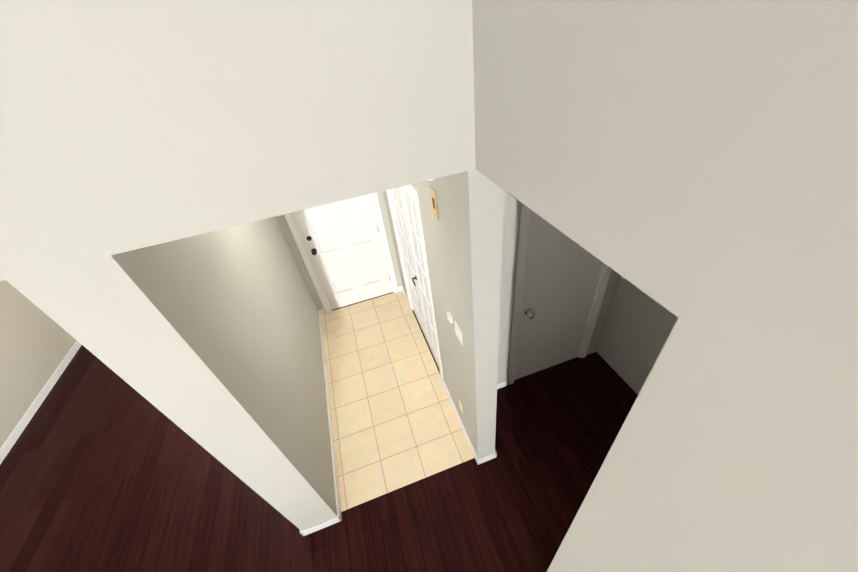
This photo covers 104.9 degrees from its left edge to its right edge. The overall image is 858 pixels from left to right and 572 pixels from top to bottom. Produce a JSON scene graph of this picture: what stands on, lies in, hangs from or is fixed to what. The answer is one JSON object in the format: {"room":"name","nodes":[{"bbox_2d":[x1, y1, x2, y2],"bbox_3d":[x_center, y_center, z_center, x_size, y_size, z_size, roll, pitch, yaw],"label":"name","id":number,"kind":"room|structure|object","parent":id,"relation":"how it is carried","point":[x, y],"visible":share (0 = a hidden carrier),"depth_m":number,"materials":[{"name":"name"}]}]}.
{"room":"empty living room","nodes":[
{"label":"empty living room","id":0,"kind":"room"},
{"bbox_2d":[0,280,76,447],"bbox_3d":[-4.643,0.406,2.996,0.120,2.480,1.890,-17,40,-10],"label":"wall","id":1,"kind":"structure","parent":0,"point":[36,343],"depth_m":3.76,"materials":[{"name":"beige paint"}]},
{"bbox_2d":[0,341,81,463],"bbox_3d":[-4.429,1.346,3.713,0.013,0.085,2.023,-17,40,-10],"label":"baseboard","id":2,"kind":"structure","parent":1,"relation":"attached to","point":[14,435],"depth_m":3.72,"materials":[{"name":"white paint"}]},
{"bbox_2d":[6,216,336,530],"bbox_3d":[-1.476,-0.066,3.019,0.270,2.480,3.350,-17,40,-10],"label":"wall column","id":3,"kind":"structure","parent":0,"point":[210,342],"depth_m":1.61,"materials":[{"name":"beige paint"}]},
{"bbox_2d":[318,310,341,521],"bbox_3d":[-1.070,1.067,3.467,0.020,0.085,2.493,-17,40,-10],"label":"baseboard","id":4,"kind":"structure","parent":3,"relation":"attached to","point":[339,518],"depth_m":3.07,"materials":[{"name":"white paint"}]},
{"bbox_2d":[0,0,471,280],"bbox_3d":[-2.349,0.021,0.607,5.160,0.620,0.150,-17,40,-10],"label":"wall","id":5,"kind":"structure","parent":0,"point":[126,125],"depth_m":0.89,"materials":[{"name":"beige paint"}]},
{"bbox_2d":[0,292,637,571],"bbox_3d":[-2.550,3.162,1.336,10.900,0.120,11.000,-17,40,-10],"label":"floor","id":6,"kind":"structure","parent":0,"point":[104,467],"depth_m":2.72,"materials":[{"name":"laminate"}]},
{"bbox_2d":[300,529,306,535],"bbox_3d":[-1.476,0.897,3.745,0.013,0.085,3.363,-17,40,-10],"label":"baseboard","id":7,"kind":"structure","parent":6,"relation":"on","point":[304,532],"depth_m":2.46,"materials":[{"name":"white paint"}]},
{"bbox_2d":[321,291,473,511],"bbox_3d":[-0.532,0.919,3.618,1.170,0.004,2.430,-17,40,-10],"label":"floor","id":8,"kind":"structure","parent":6,"relation":"on","point":[395,423],"depth_m":3.28,"materials":[{"name":"beige tile"}]},
{"bbox_2d":[276,192,399,312],"bbox_3d":[-1.072,-0.774,3.812,1.170,2.480,0.150,-17,40,-10],"label":"door frame","id":9,"kind":"structure","parent":0,"point":[283,223],"depth_m":3.96,"materials":[{"name":"beige paint"}]},
{"bbox_2d":[284,192,398,312],"bbox_3d":[-1.032,-0.603,3.898,1.016,2.097,0.182,-17,40,-10],"label":"front door","id":10,"kind":"structure","parent":9,"relation":"in","point":[347,251],"depth_m":4.01,"materials":[{"name":"white paint"}]},
{"bbox_2d":[497,190,620,382],"bbox_3d":[0.914,-0.084,2.625,1.470,2.480,0.120,-17,40,-10],"label":"door frame","id":11,"kind":"structure","parent":0,"point":[512,206],"depth_m":2.62,"materials":[{"name":"beige paint"}]},
{"bbox_2d":[497,380,507,388],"bbox_3d":[0.585,1.017,3.240,0.410,0.085,0.013,-17,40,-10],"label":"baseboard","id":12,"kind":"structure","parent":11,"relation":"attached to","point":[502,384],"depth_m":3.25,"materials":[{"name":"white paint"}]},
{"bbox_2d":[508,203,611,384],"bbox_3d":[1.091,0.038,2.748,0.896,2.097,0.184,-17,40,-10],"label":"door","id":13,"kind":"structure","parent":11,"relation":"in","point":[559,276],"depth_m":2.77,"materials":[{"name":"white paint"}]},
{"bbox_2d":[380,0,857,571],"bbox_3d":[0.937,1.389,0.335,0.180,3.100,9.150,-17,40,-10],"label":"wall","id":14,"kind":"structure","parent":0,"point":[692,164],"depth_m":0.53,"materials":[{"name":"beige paint"}]},
{"bbox_2d":[399,286,408,303],"bbox_3d":[-0.326,0.137,4.471,0.040,0.085,0.370,-17,40,-10],"label":"baseboard","id":15,"kind":"structure","parent":14,"relation":"attached to","point":[401,288],"depth_m":4.52,"materials":[{"name":"white paint"}]},
{"bbox_2d":[386,184,443,384],"bbox_3d":[-0.117,-0.173,3.215,0.157,2.097,1.276,-17,40,-10],"label":"door","id":16,"kind":"structure","parent":14,"relation":"in","point":[405,209],"depth_m":3.15,"materials":[{"name":"white paint"}]},
{"bbox_2d":[429,186,438,219],"bbox_3d":[0.027,-0.440,1.755,0.008,0.160,0.090,-17,40,-10],"label":"door chime","id":17,"kind":"object","parent":14,"relation":"attached to","point":[433,195],"visible":0.98,"depth_m":1.74,"materials":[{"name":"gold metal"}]},
{"bbox_2d":[447,311,452,323],"bbox_3d":[0.137,0.207,2.168,0.019,0.060,0.060,-17,40,-10],"label":"light switch","id":18,"kind":"object","parent":14,"relation":"attached to","point":[449,317],"visible":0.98,"depth_m":2.15,"materials":[{"name":"white plastic"}]},
{"bbox_2d":[454,320,462,345],"bbox_3d":[0.180,0.297,2.082,0.018,0.115,0.123,-17,40,-10],"label":"light switch","id":19,"kind":"object","parent":14,"relation":"attached to","point":[458,332],"visible":0.98,"depth_m":2.07,"materials":[{"name":"white plastic"}]},
{"bbox_2d":[443,381,480,464],"bbox_3d":[0.279,1.225,3.040,0.013,0.085,0.823,-17,40,-10],"label":"baseboard","id":20,"kind":"structure","parent":14,"relation":"attached to","point":[478,461],"depth_m":2.95,"materials":[{"name":"white paint"}]},
{"bbox_2d":[597,276,677,394],"bbox_3d":[1.928,0.190,2.115,0.110,2.480,1.840,-17,40,-10],"label":"wall","id":21,"kind":"structure","parent":0,"point":[633,327],"depth_m":2.90,"materials":[{"name":"beige paint"}]}
]}

